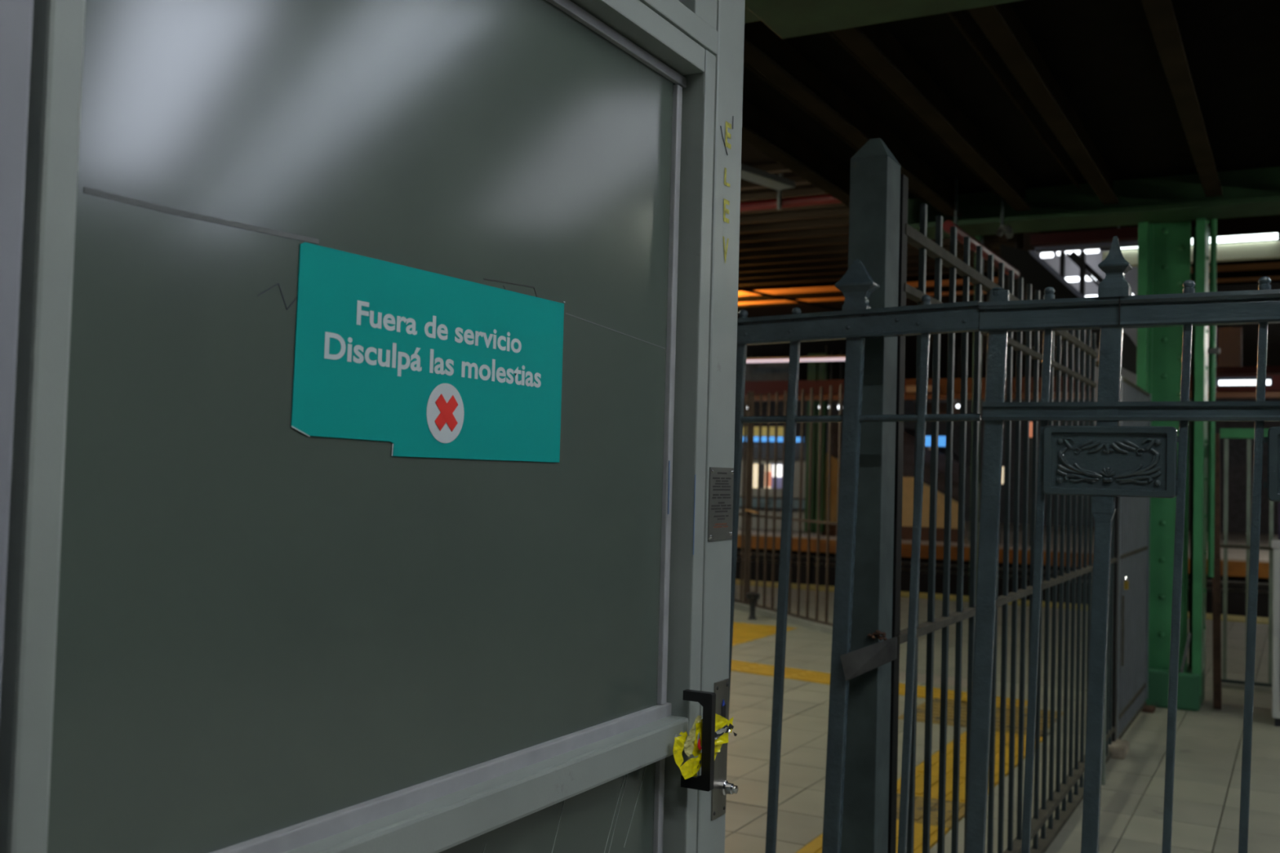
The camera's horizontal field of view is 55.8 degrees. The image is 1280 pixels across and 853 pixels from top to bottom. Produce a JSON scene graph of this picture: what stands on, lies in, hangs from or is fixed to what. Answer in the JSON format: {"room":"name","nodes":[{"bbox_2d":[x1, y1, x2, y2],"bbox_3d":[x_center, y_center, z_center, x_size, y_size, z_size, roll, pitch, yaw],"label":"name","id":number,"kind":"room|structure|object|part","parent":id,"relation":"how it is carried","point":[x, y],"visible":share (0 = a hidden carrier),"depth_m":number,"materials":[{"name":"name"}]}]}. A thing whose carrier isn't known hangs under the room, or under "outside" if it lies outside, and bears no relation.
{"room":"transit interior","nodes":[
{"label":"transit interior","id":0,"kind":"room"},
{"bbox_2d":[735,547,1268,617],"bbox_3d":[5.150,3.660,30.206,60.000,1.100,0.200,0,-3,29],"label":"wall","id":1,"kind":"structure","parent":0,"point":[1236,602],"depth_m":28.82,"materials":[{"name":"black"}]},
{"bbox_2d":[724,584,1279,852],"bbox_3d":[1.907,1.955,6.614,15.000,0.309,18.600,0,-3,29],"label":"floor","id":2,"kind":"structure","parent":0,"point":[1206,815],"depth_m":6.78,"materials":[{"name":"grey tile"}]},
{"bbox_2d":[0,0,745,852],"bbox_3d":[-0.998,-0.162,1.684,1.828,3.400,1.576,0,-3,29],"label":"frame","id":3,"kind":"object","parent":2,"relation":"on","point":[717,26],"visible":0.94,"depth_m":1.86,"materials":[{"name":"paint"}]},
{"bbox_2d":[0,0,715,852],"bbox_3d":[-0.204,0.472,1.349,0.113,2.150,1.140,0,-3,31],"label":"elevator door","id":4,"kind":"structure","parent":3,"relation":"attached to","point":[229,628],"depth_m":1.20,"materials":[{"name":"paint"}]},
{"bbox_2d":[290,242,564,462],"bbox_3d":[-0.213,-0.069,1.353,0.002,0.209,0.474,0,-3,29],"label":"sign","id":5,"kind":"object","parent":4,"relation":"attached to","point":[424,363],"visible":1,"depth_m":1.31,"materials":[{"name":"teal"}]},
{"bbox_3d":[-0.209,0.432,1.355,0.065,0.048,1.054,0,-3,29],"label":"rail","id":6,"kind":"part","parent":4,"relation":"part of","materials":[{"name":"metal"}]},
{"bbox_3d":[-0.233,0.922,1.342,0.010,0.950,1.055,0,-3,29],"label":"panel","id":7,"kind":"part","parent":4,"relation":"part of","materials":[{"name":"metal"}]},
{"bbox_3d":[-0.182,-0.582,1.394,0.064,0.037,1.054,0,-3,29],"label":"rail","id":8,"kind":"part","parent":4,"relation":"part of","materials":[{"name":"metal"}]},
{"bbox_3d":[0.086,0.461,1.776,0.048,0.141,0.013,0,-3,29],"label":"handle","id":9,"kind":"part","parent":4,"relation":"part of","materials":[{"name":"black plastic"}]},
{"bbox_2d":[672,713,737,779],"bbox_3d":[0.095,0.469,1.779,0.130,0.090,0.013,3,-3,-41],"label":"wrapper","id":10,"kind":"object","parent":4,"relation":"attached to","point":[691,767],"visible":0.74,"depth_m":1.76,"materials":[{"name":"yellow"}]},
{"bbox_2d":[697,737,702,750],"bbox_3d":[0.088,0.464,1.766,0.001,0.019,0.010,-1,-3,44],"label":"print","id":11,"kind":"object","parent":10,"relation":"attached to","point":[700,742],"depth_m":1.77,"materials":[{"name":"red"}]},
{"bbox_2d":[728,723,733,729],"bbox_3d":[0.136,0.449,1.807,0.013,0.010,0.001,3,-3,-41],"label":"print","id":12,"kind":"object","parent":10,"relation":"attached to","point":[730,725],"depth_m":1.81,"materials":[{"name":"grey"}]},
{"bbox_3d":[0.126,0.505,1.894,0.002,0.212,0.050,0,-3,29],"label":"lock plate","id":13,"kind":"part","parent":3,"relation":"part of","materials":[{"name":"metal"}]},
{"bbox_3d":[0.079,-0.073,1.931,0.120,3.300,0.100,0,-3,29],"label":"post","id":14,"kind":"part","parent":3,"relation":"part of","materials":[{"name":"metal"}]},
{"bbox_2d":[707,466,733,541],"bbox_3d":[0.128,0.121,1.893,0.004,0.114,0.088,0,-3,29],"label":"plate","id":15,"kind":"object","parent":3,"relation":"attached to","point":[721,479],"visible":1,"depth_m":1.89,"materials":[{"name":"silver metal"}]},
{"bbox_2d":[746,591,759,620],"bbox_3d":[1.181,1.879,12.668,0.150,0.290,0.143,0,-3,29],"label":"door stop","id":16,"kind":"object","parent":2,"relation":"on","point":[753,597],"visible":1,"depth_m":12.64,"materials":[{"name":"black"}]},
{"bbox_2d":[733,384,842,635],"bbox_3d":[1.572,0.806,12.745,0.220,2.460,3.822,2,-2,-21],"label":"fence","id":17,"kind":"object","parent":2,"relation":"on","point":[825,627],"visible":0.51,"depth_m":12.90,"materials":[{"name":"brown"}]},
{"bbox_3d":[1.226,0.832,13.663,0.050,2.460,0.060,2,-2,-21],"label":"post","id":18,"kind":"part","parent":17,"relation":"part of","materials":[{"name":"metal"}]},
{"bbox_3d":[1.541,1.965,12.700,0.030,0.025,3.822,2,-2,-21],"label":"rail","id":19,"kind":"part","parent":17,"relation":"part of","materials":[{"name":"metal"}]},
{"bbox_3d":[1.567,0.976,12.739,0.030,0.025,3.822,2,-2,-21],"label":"rail","id":20,"kind":"part","parent":17,"relation":"part of","materials":[{"name":"metal"}]},
{"bbox_2d":[728,258,981,852],"bbox_3d":[0.054,0.561,3.046,1.570,1.918,0.051,0,-3,29],"label":"iron railing","id":21,"kind":"object","parent":2,"relation":"on","point":[857,322],"visible":0.55,"depth_m":2.82,"materials":[{"name":"metal"}]},
{"bbox_3d":[0.255,-0.270,2.980,0.024,0.036,0.023,0,-3,29],"label":"knob","id":22,"kind":"part","parent":21,"relation":"part of","materials":[{"name":"paint"}]},
{"bbox_3d":[0.378,-0.270,2.913,0.024,0.036,0.023,0,-3,29],"label":"knob","id":23,"kind":"part","parent":21,"relation":"part of","materials":[{"name":"paint"}]},
{"bbox_3d":[0.073,-0.229,3.077,1.566,0.112,0.038,0,-3,29],"label":"rail","id":24,"kind":"part","parent":21,"relation":"part of","materials":[{"name":"metal"}]},
{"bbox_3d":[0.070,-0.018,3.068,1.570,0.030,0.017,0,-3,29],"label":"rod","id":25,"kind":"part","parent":21,"relation":"part of","materials":[{"name":"paint"}]},
{"bbox_3d":[0.654,-0.284,2.762,0.022,0.034,0.021,0,-3,29],"label":"knob","id":26,"kind":"part","parent":21,"relation":"part of","materials":[{"name":"paint"}]},
{"bbox_2d":[840,137,900,852],"bbox_3d":[0.542,0.459,2.868,0.135,2.335,0.212,0,-3,29],"label":"gate post","id":27,"kind":"object","parent":2,"relation":"on","point":[874,171],"visible":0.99,"depth_m":2.88,"materials":[{"name":"metal"}]},
{"bbox_2d":[968,235,983,604],"bbox_3d":[3.721,-0.234,13.357,0.067,4.700,0.150,0,-3,29],"label":"column","id":28,"kind":"structure","parent":2,"relation":"on","point":[980,238],"depth_m":13.33,"materials":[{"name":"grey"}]},
{"bbox_2d":[888,173,1106,852],"bbox_3d":[1.501,0.545,4.631,0.090,2.350,3.485,0,-3,29],"label":"fence","id":29,"kind":"object","parent":2,"relation":"on","point":[919,240],"visible":0.71,"depth_m":4.29,"materials":[{"name":"black metal"}]},
{"bbox_3d":[1.465,0.632,4.609,0.034,0.022,3.360,0,-3,29],"label":"rail","id":30,"kind":"part","parent":29,"relation":"part of","materials":[{"name":"metal"}]},
{"bbox_3d":[1.490,-0.287,4.644,0.030,0.022,3.360,0,-3,29],"label":"rail","id":31,"kind":"part","parent":29,"relation":"part of","materials":[{"name":"metal"}]},
{"bbox_3d":[1.494,-0.440,4.651,0.030,0.030,3.360,0,-3,29],"label":"rail","id":32,"kind":"part","parent":29,"relation":"part of","materials":[{"name":"metal"}]},
{"bbox_3d":[1.440,1.576,4.572,0.045,0.022,3.360,0,-3,29],"label":"rail","id":33,"kind":"part","parent":29,"relation":"part of","materials":[{"name":"metal"}]},
{"bbox_3d":[1.436,1.695,4.568,0.050,0.020,3.360,0,-3,29],"label":"rail","id":34,"kind":"part","parent":29,"relation":"part of","materials":[{"name":"metal"}]},
{"bbox_3d":[2.351,0.626,6.124,0.035,2.350,0.045,0,-3,29],"label":"post","id":35,"kind":"part","parent":29,"relation":"part of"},
{"bbox_2d":[735,579,1268,624],"bbox_3d":[6.223,2.234,14.479,15.000,0.016,0.650,0,-3,29],"label":"trim","id":36,"kind":"structure","parent":2,"relation":"on","point":[811,587],"depth_m":15.57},
{"bbox_2d":[1092,342,1128,764],"bbox_3d":[2.541,0.672,6.529,0.120,2.300,0.820,0,-3,29],"label":"fence","id":37,"kind":"object","parent":2,"relation":"on","point":[1116,748],"visible":0.4,"depth_m":6.72,"materials":[{"name":"metal"}]},
{"bbox_3d":[2.529,-0.310,6.542,0.035,0.022,0.740,0,-3,29],"label":"rail","id":38,"kind":"part","parent":37,"relation":"part of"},
{"bbox_3d":[2.501,0.734,6.502,0.035,0.022,0.740,0,-3,29],"label":"rail","id":39,"kind":"part","parent":37,"relation":"part of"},
{"bbox_3d":[2.472,1.795,6.461,0.035,0.022,0.740,0,-3,29],"label":"rail","id":40,"kind":"part","parent":37,"relation":"part of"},
{"bbox_3d":[2.475,1.677,6.465,0.035,0.022,0.740,0,-3,29],"label":"rail","id":41,"kind":"part","parent":37,"relation":"part of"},
{"bbox_3d":[2.683,0.688,6.849,0.050,2.300,0.080,0,-3,29],"label":"post","id":42,"kind":"part","parent":37,"relation":"part of","materials":[{"name":"grey metal"}]},
{"bbox_2d":[964,235,1279,852],"bbox_3d":[1.206,0.561,2.414,1.123,1.932,0.055,0,-3,29],"label":"iron gate","id":43,"kind":"object","parent":2,"relation":"on","point":[1107,460],"visible":1,"depth_m":2.54,"materials":[{"name":"metal"}]},
{"bbox_3d":[0.752,0.610,2.660,0.091,1.829,0.022,0,-3,29],"label":"post","id":44,"kind":"part","parent":43,"relation":"part of","materials":[{"name":"metal"}]},
{"bbox_3d":[0.795,-0.300,2.686,0.029,0.018,0.027,0,-3,29],"label":"knob","id":45,"kind":"part","parent":43,"relation":"part of","materials":[{"name":"paint"}]},
{"bbox_3d":[0.892,-0.287,2.632,0.024,0.034,0.023,0,-3,29],"label":"knob","id":46,"kind":"part","parent":43,"relation":"part of","materials":[{"name":"paint"}]},
{"bbox_3d":[0.960,0.655,2.544,0.086,1.741,0.034,0,-3,29],"label":"post","id":47,"kind":"part","parent":43,"relation":"part of","materials":[{"name":"metal"}]},
{"bbox_3d":[1.240,-0.241,2.436,1.092,0.064,0.045,0,-3,29],"label":"rail","id":48,"kind":"part","parent":43,"relation":"part of","materials":[{"name":"metal"}]},
{"bbox_3d":[1.239,-0.030,2.426,1.082,0.039,0.039,0,-3,29],"label":"rail","id":49,"kind":"part","parent":43,"relation":"part of","materials":[{"name":"metal"}]},
{"bbox_3d":[1.135,-0.286,2.498,0.024,0.034,0.023,0,-3,29],"label":"knob","id":50,"kind":"part","parent":43,"relation":"part of","materials":[{"name":"paint"}]},
{"bbox_3d":[1.257,-0.285,2.432,0.024,0.034,0.023,0,-3,29],"label":"knob","id":51,"kind":"part","parent":43,"relation":"part of","materials":[{"name":"paint"}]},
{"bbox_2d":[1116,375,1151,739],"bbox_3d":[3.098,0.797,7.604,0.047,2.122,1.570,0,-3,29],"label":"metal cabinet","id":52,"kind":"object","parent":2,"relation":"on","point":[1134,512],"visible":0.62,"depth_m":7.60,"materials":[{"name":"metal"}]},
{"bbox_2d":[1124,575,1128,589],"bbox_3d":[2.861,0.916,7.105,0.022,0.084,0.050,0,-3,29],"label":"padlock","id":53,"kind":"object","parent":52,"relation":"hanging from","point":[1126,582],"visible":1,"depth_m":7.08,"materials":[{"name":"gold metal"}]},
{"bbox_3d":[3.072,1.721,7.569,0.030,0.022,1.530,0,-3,29],"label":"rail","id":54,"kind":"part","parent":52,"relation":"part of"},
{"bbox_3d":[3.068,1.846,7.564,0.030,0.022,1.530,0,-3,29],"label":"rail","id":55,"kind":"part","parent":52,"relation":"part of","materials":[{"name":"metal"}]},
{"bbox_3d":[3.097,0.792,7.605,0.030,0.022,1.530,0,-3,29],"label":"rail","id":56,"kind":"part","parent":52,"relation":"part of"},
{"bbox_3d":[3.125,-0.252,7.645,0.030,0.022,1.530,0,-3,29],"label":"rail","id":57,"kind":"part","parent":52,"relation":"part of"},
{"bbox_2d":[1141,705,1155,712],"bbox_3d":[3.371,1.892,8.115,0.160,0.030,0.130,0,-3,29],"label":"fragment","id":58,"kind":"object","parent":2,"relation":"on","point":[1147,708],"visible":0.48,"depth_m":8.05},
{"bbox_2d":[1136,217,1209,711],"bbox_3d":[3.745,0.243,8.489,0.441,3.372,0.510,0,-3,29],"label":"column","id":59,"kind":"structure","parent":2,"relation":"on","point":[1164,250],"depth_m":8.38,"materials":[{"name":"metal"}]},
{"bbox_2d":[907,166,1279,239],"bbox_3d":[5.218,-1.561,7.361,7.950,0.270,0.440,0,-3,29],"label":"girder","id":60,"kind":"object","parent":59,"relation":"on","point":[1246,193],"visible":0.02,"depth_m":8.35,"materials":[{"name":"metal"}]},
{"bbox_3d":[3.676,0.124,8.408,0.265,3.100,0.030,0,-3,29],"label":"plate","id":61,"kind":"part","parent":59,"relation":"part of","materials":[{"name":"green paint"}]},
{"bbox_2d":[1179,632,1191,672],"bbox_3d":[3.698,1.533,8.188,0.070,0.274,0.010,0,-3,29],"label":"rod","id":62,"kind":"object","parent":59,"relation":"on","point":[1188,637],"visible":1,"depth_m":8.19,"materials":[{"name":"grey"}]},
{"bbox_2d":[1207,218,1217,577],"bbox_3d":[3.912,-0.226,8.257,0.040,2.500,0.040,0,-3,29],"label":"conduit pipe","id":63,"kind":"object","parent":59,"relation":"attached to","point":[1213,221],"visible":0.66,"depth_m":8.24,"materials":[{"name":"metal"}]},
{"bbox_2d":[1207,347,1220,354],"bbox_3d":[3.926,-0.515,8.265,0.075,0.040,0.060,0,-3,29],"label":"clamp","id":64,"kind":"object","parent":59,"relation":"attached to","point":[1210,350],"visible":1,"depth_m":8.24,"materials":[{"name":"grey"}]},
{"bbox_2d":[1212,433,1222,710],"bbox_3d":[3.952,0.988,8.284,0.077,1.881,0.050,0,-3,29],"label":"rusty post","id":65,"kind":"object","parent":2,"relation":"on","point":[1216,599],"visible":0.76,"depth_m":8.26,"materials":[{"name":"metal"}]},
{"bbox_2d":[1221,682,1271,692],"bbox_3d":[5.551,1.971,8.639,2.560,0.030,0.250,0,-3,29],"label":"trim","id":66,"kind":"structure","parent":2,"relation":"on","point":[1224,685],"depth_m":9.07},
{"bbox_2d":[1219,428,1273,687],"bbox_3d":[5.084,0.991,8.919,1.460,1.945,0.060,0,-3,29],"label":"fence","id":67,"kind":"object","parent":66,"relation":"on","point":[1226,433],"visible":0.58,"depth_m":9.19,"materials":[{"name":"metal"}]},
{"bbox_3d":[5.109,0.057,8.955,1.460,0.075,0.060,0,-3,29],"label":"rail","id":68,"kind":"part","parent":67,"relation":"part of","materials":[{"name":"metal"}]},
{"bbox_3d":[5.058,1.947,8.882,1.460,0.030,0.040,0,-3,29],"label":"rail","id":69,"kind":"part","parent":67,"relation":"part of","materials":[{"name":"metal"}]},
{"bbox_3d":[5.085,0.921,8.922,1.460,0.025,0.040,0,-3,29],"label":"rail","id":70,"kind":"part","parent":67,"relation":"part of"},
{"bbox_2d":[1271,502,1279,726],"bbox_3d":[4.448,1.220,7.977,0.485,1.420,0.880,0,-3,29],"label":"cabinet","id":71,"kind":"object","parent":2,"relation":"on","point":[1275,543],"visible":1,"depth_m":7.70,"materials":[{"name":"grey"}]},
{"bbox_3d":[4.460,0.775,7.994,0.485,0.050,0.880,0,-3,29],"label":"lid","id":72,"kind":"part","parent":71,"relation":"part of","materials":[{"name":"grey"}]},
{"bbox_3d":[4.425,1.904,7.947,0.430,0.050,0.810,0,-3,29],"label":"kick plate","id":73,"kind":"part","parent":71,"relation":"part of","materials":[{"name":"black"}]},
{"bbox_2d":[737,521,1278,577],"bbox_3d":[9.180,3.383,37.545,60.000,0.360,17.100,0,-3,29],"label":"platform","id":74,"kind":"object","parent":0,"point":[1236,557],"depth_m":30.07,"materials":[{"name":"beige"}]},
{"bbox_2d":[737,426,806,531],"bbox_3d":[3.707,1.458,34.028,2.741,2.846,1.700,0,-3,29],"label":"kiosk","id":75,"kind":"object","parent":74,"relation":"on","point":[780,439],"visible":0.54,"depth_m":33.31,"materials":[{"name":"grey"}]},
{"bbox_2d":[754,499,768,503],"bbox_3d":[3.339,2.064,33.255,0.419,0.114,0.050,0,-3,29],"label":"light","id":76,"kind":"object","parent":75,"relation":"attached to","point":[762,501],"depth_m":33.23,"materials":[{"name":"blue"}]},
{"bbox_3d":[3.419,0.135,33.525,1.523,0.257,0.120,0,-3,29],"label":"yellow panel","id":77,"kind":"part","parent":75,"relation":"part of","materials":[{"name":"yellow"}]},
{"bbox_2d":[764,471,771,486],"bbox_3d":[3.534,1.451,33.289,0.168,0.399,0.040,0,-3,29],"label":"picture","id":78,"kind":"object","parent":75,"relation":"attached to","point":[770,473],"depth_m":33.25,"materials":[{"name":"brown"}]},
{"bbox_3d":[3.769,1.217,33.173,0.264,0.342,0.040,0,-3,29],"label":"lamp panel","id":79,"kind":"part","parent":75,"relation":"part of","materials":[{"name":"white"}]},
{"bbox_2d":[804,353,818,532],"bbox_3d":[4.532,0.068,31.651,0.288,5.385,0.200,0,-3,29],"label":"column","id":80,"kind":"structure","parent":74,"relation":"on","point":[811,370],"depth_m":31.56,"materials":[{"name":"green"}]},
{"bbox_2d":[812,353,827,532],"bbox_3d":[4.717,0.069,31.549,0.248,5.368,0.200,0,-3,29],"label":"column","id":81,"kind":"structure","parent":74,"relation":"on","point":[823,363],"depth_m":31.44,"materials":[{"name":"green"}]},
{"bbox_2d":[821,422,971,542],"bbox_3d":[6.798,1.338,31.653,3.906,3.141,1.900,0,-3,29],"label":"staircase","id":82,"kind":"structure","parent":74,"relation":"on","point":[908,433],"depth_m":30.66,"materials":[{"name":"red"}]},
{"bbox_3d":[6.412,2.696,30.765,3.713,0.337,0.100,0,-3,29],"label":"skirting","id":83,"kind":"part","parent":82,"relation":"part of","materials":[{"name":"wood"}]},
{"bbox_2d":[999,466,1004,544],"bbox_3d":[8.746,1.926,29.411,0.165,1.898,0.100,0,-3,29],"label":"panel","id":84,"kind":"object","parent":74,"relation":"on","point":[1002,468],"visible":0.24,"depth_m":29.37,"materials":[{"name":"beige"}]},
{"bbox_3d":[8.741,2.129,29.403,0.058,1.491,0.058,0,-3,29],"label":"leg","id":85,"kind":"part","parent":84,"relation":"part of","materials":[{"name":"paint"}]},
{"bbox_2d":[1028,422,1032,546],"bbox_3d":[9.395,1.384,29.084,0.192,2.991,0.100,0,-3,29],"label":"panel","id":86,"kind":"object","parent":74,"relation":"on","point":[1030,423],"visible":0.62,"depth_m":29.07,"materials":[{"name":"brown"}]},
{"bbox_2d":[737,140,1279,380],"bbox_3d":[6.148,-2.053,21.572,30.000,0.700,48.500,0,-3,29],"label":"ceiling","id":87,"kind":"structure","parent":0,"point":[800,253],"depth_m":15.77,"materials":[{"name":"brown"}]},
{"bbox_2d":[746,353,751,408],"bbox_3d":[2.932,-1.180,32.025,0.157,1.529,0.157,0,-3,29],"label":"globe lamp","id":88,"kind":"object","parent":87,"relation":"hanging from","point":[751,353],"visible":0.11,"depth_m":32.02,"materials":[{"name":"white"}]},
{"bbox_2d":[745,355,789,381],"bbox_3d":[3.220,-1.560,32.629,2.095,0.708,0.100,0,-3,29],"label":"mural panel","id":89,"kind":"object","parent":87,"relation":"hanging from","point":[760,371],"visible":0.5,"depth_m":32.46,"materials":[{"name":"paint"}]},
{"bbox_2d":[741,163,795,190],"bbox_3d":[0.431,-2.492,9.488,0.180,0.785,2.474,-1,-3,43],"label":"cable tray","id":90,"kind":"object","parent":87,"relation":"hanging from","point":[748,173],"visible":0.15,"depth_m":10.10,"materials":[{"name":"grey"}]},
{"bbox_2d":[777,173,782,209],"bbox_3d":[1.247,-2.093,10.772,0.039,0.324,0.068,0,-3,29],"label":"hanger","id":91,"kind":"object","parent":87,"relation":"attached to","point":[779,192],"visible":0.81,"depth_m":10.74,"materials":[{"name":"grey"}]},
{"bbox_2d":[740,193,841,211],"bbox_3d":[-0.377,-2.010,11.710,6.050,0.089,0.089,0,-3,29],"label":"pipe","id":92,"kind":"object","parent":91,"relation":"hanging from","point":[818,199],"visible":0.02,"depth_m":10.73,"materials":[{"name":"red"}]},
{"bbox_2d":[737,287,841,311],"bbox_3d":[1.050,-2.230,15.815,0.030,0.785,5.675,-1,-3,43],"label":"cable conduit","id":93,"kind":"object","parent":87,"relation":"hanging from","point":[739,288],"visible":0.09,"depth_m":16.89,"materials":[{"name":"metal"}]},
{"bbox_2d":[818,351,821,408],"bbox_3d":[4.646,-1.197,31.085,0.075,1.476,0.075,0,-3,29],"label":"globe lamp","id":94,"kind":"object","parent":87,"relation":"hanging from","point":[820,352],"visible":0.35,"depth_m":31.09,"materials":[{"name":"white"}]},
{"bbox_2d":[828,351,831,408],"bbox_3d":[4.890,-1.190,30.951,0.096,1.486,0.096,0,-3,29],"label":"globe lamp","id":95,"kind":"object","parent":87,"relation":"hanging from","point":[831,352],"visible":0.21,"depth_m":30.96,"materials":[{"name":"white"}]},
{"bbox_2d":[825,345,839,405],"bbox_3d":[4.678,-1.256,29.472,0.442,1.480,0.120,0,-3,29],"label":"tube light","id":96,"kind":"object","parent":87,"relation":"hanging from","point":[837,402],"visible":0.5,"depth_m":29.54,"materials":[{"name":"grey"}]},
{"bbox_2d":[837,351,841,408],"bbox_3d":[5.117,-1.181,30.826,0.123,1.501,0.123,0,-3,29],"label":"globe lamp","id":97,"kind":"object","parent":87,"relation":"hanging from","point":[841,351],"visible":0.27,"depth_m":30.83,"materials":[{"name":"white"}]},
{"bbox_2d":[746,334,983,363],"bbox_3d":[4.753,-1.782,27.233,5.914,0.598,0.100,0,-3,29],"label":"light strip","id":98,"kind":"object","parent":87,"relation":"hanging from","point":[812,358],"visible":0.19,"depth_m":27.72,"materials":[{"name":"white"}]},
{"bbox_2d":[906,385,932,392],"bbox_3d":[6.365,-1.405,27.242,0.700,1.263,0.100,0,-3,29],"label":"board","id":99,"kind":"object","parent":87,"relation":"hanging from","point":[908,388],"visible":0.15,"depth_m":27.27,"materials":[{"name":"brown"}]},
{"bbox_2d":[924,435,931,449],"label":"station sign","id":100,"kind":"object","parent":87,"relation":"hanging from","point":[927,443],"depth_m":30.17,"materials":[{"name":"blue"}]},
{"bbox_2d":[913,400,959,402],"bbox_3d":[7.349,-1.256,29.891,1.112,1.305,0.100,0,-3,29],"label":"board","id":101,"kind":"object","parent":87,"relation":"hanging from","point":[914,401],"visible":0.12,"depth_m":29.76,"materials":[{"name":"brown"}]},
{"bbox_2d":[915,402,959,413],"bbox_3d":[7.401,-1.106,30.026,1.085,1.590,0.100,0,-3,29],"label":"board","id":102,"kind":"object","parent":87,"relation":"hanging from","point":[942,406],"visible":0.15,"depth_m":29.89,"materials":[{"name":"brown"}]},
{"bbox_2d":[937,435,946,446],"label":"station sign","id":103,"kind":"object","parent":87,"relation":"hanging from","point":[941,441],"depth_m":30.00,"materials":[{"name":"blue"}]},
{"bbox_2d":[955,348,959,408],"bbox_3d":[7.745,-1.181,29.384,0.096,1.471,0.096,0,-3,29],"label":"globe lamp","id":104,"kind":"object","parent":87,"relation":"hanging from","point":[957,406],"visible":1,"depth_m":29.38,"materials":[{"name":"white"}]},
{"bbox_2d":[1117,226,1137,374],"bbox_3d":[4.660,-1.577,11.491,0.229,2.230,0.057,0,-3,29],"label":"sheet","id":105,"kind":"object","parent":87,"relation":"hanging from","point":[1128,360],"visible":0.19,"depth_m":11.43,"materials":[{"name":"black plastic"}]},
{"bbox_2d":[1217,324,1241,367],"bbox_3d":[10.606,-1.543,21.726,0.383,1.186,0.100,0,-3,29],"label":"notice board","id":106,"kind":"object","parent":87,"relation":"hanging from","point":[1229,339],"visible":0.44,"depth_m":21.67,"materials":[{"name":"brown"}]},
{"bbox_2d":[1208,376,1271,386],"bbox_3d":[9.763,-1.448,19.911,1.166,1.562,0.120,0,-3,29],"label":"fitting","id":107,"kind":"object","parent":87,"relation":"hanging from","point":[1242,380],"visible":0.37,"depth_m":19.80,"materials":[{"name":"white"}]},
{"bbox_2d":[738,398,1279,535],"bbox_3d":[13.432,1.113,45.268,60.000,7.000,0.300,0,-3,29],"label":"wall","id":108,"kind":"structure","parent":0,"point":[1237,491],"depth_m":43.50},
{"bbox_2d":[742,0,1279,217],"bbox_3d":[0.759,-2.061,-0.249,7.450,0.300,18.100,0,-3,29],"label":"ceiling","id":109,"kind":"structure","parent":0,"point":[1008,99],"depth_m":6.46,"materials":[{"name":"paint"}]},
{"bbox_2d":[744,0,1021,38],"bbox_3d":[2.974,-1.748,3.269,7.950,0.335,0.620,0,-3,29],"label":"girder","id":110,"kind":"object","parent":109,"relation":"attached to","point":[786,18],"visible":0.34,"depth_m":4.62,"materials":[{"name":"metal"}]},
{"bbox_2d":[942,178,1019,278],"bbox_3d":[2.628,-1.495,9.200,0.079,0.420,2.100,0,-3,29],"label":"pipe","id":111,"kind":"object","parent":109,"relation":"hanging from","point":[961,233],"visible":0.71,"depth_m":8.76,"materials":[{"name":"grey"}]},
{"bbox_2d":[995,196,1013,238],"bbox_3d":[2.526,-1.514,8.354,0.067,0.454,0.184,2,-2,-16],"label":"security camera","id":112,"kind":"object","parent":109,"relation":"hanging from","point":[1007,228],"visible":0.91,"depth_m":8.39,"materials":[{"name":"grey"}]},
{"bbox_2d":[744,374,1279,395],"bbox_3d":[9.188,-0.891,26.065,16.982,0.335,0.400,0,-3,29],"label":"beam","id":113,"kind":"structure","parent":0,"point":[780,386],"depth_m":27.27,"materials":[{"name":"red"}]},
{"bbox_2d":[746,391,1279,400],"bbox_3d":[9.182,-0.656,26.056,16.982,0.120,0.200,0,-3,29],"label":"beam","id":114,"kind":"structure","parent":113,"relation":"attached to","point":[1268,394],"depth_m":26.57,"materials":[{"name":"brown"}]},
{"bbox_2d":[1000,244,1137,426],"bbox_3d":[4.849,-1.106,13.548,1.328,2.134,2.115,0,-3,29],"label":"stair opening","id":115,"kind":"structure","parent":0,"point":[1072,273],"depth_m":13.86,"materials":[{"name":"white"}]},
{"bbox_3d":[4.369,-1.583,12.646,0.567,0.560,0.030,0,-3,29],"label":"edge trim","id":116,"kind":"part","parent":115,"relation":"part of","materials":[{"name":"grey"}]},
{"bbox_2d":[1030,226,1137,247],"bbox_3d":[3.708,-1.552,9.878,0.980,0.082,0.120,0,-3,29],"label":"beam","id":117,"kind":"structure","parent":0,"point":[1126,233],"depth_m":9.87,"materials":[{"name":"red"}]},
{"bbox_2d":[1035,240,1137,253],"bbox_3d":[3.799,-1.507,10.043,0.980,0.045,0.100,0,-3,29],"label":"beam","id":118,"kind":"structure","parent":117,"relation":"attached to","point":[1125,243],"depth_m":10.07,"materials":[{"name":"metal"}]},
{"bbox_2d":[1102,232,1279,266],"bbox_3d":[4.864,-1.474,10.012,1.947,0.198,0.128,0,-3,29],"label":"fitting","id":119,"kind":"object","parent":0,"point":[1261,250],"visible":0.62,"depth_m":9.94,"materials":[{"name":"white"}]},
{"bbox_2d":[1215,365,1279,375],"bbox_3d":[10.917,-0.821,17.006,5.233,0.109,0.200,0,-3,29],"label":"beam","id":120,"kind":"structure","parent":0,"point":[1273,370],"depth_m":17.97,"materials":[{"name":"red"}]},
{"bbox_3d":[1.986,4.003,24.445,60.000,0.200,12.900,0,-3,29],"label":"tracks","id":121,"kind":"object","parent":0,"visible":0},
{"bbox_2d":[736,551,1268,595],"bbox_3d":[4.175,3.230,23.228,45.000,1.369,0.080,0,-3,29],"label":"guard","id":122,"kind":"object","parent":121,"relation":"on","point":[811,557],"visible":0.02,"depth_m":22.47,"materials":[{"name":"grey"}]}
]}

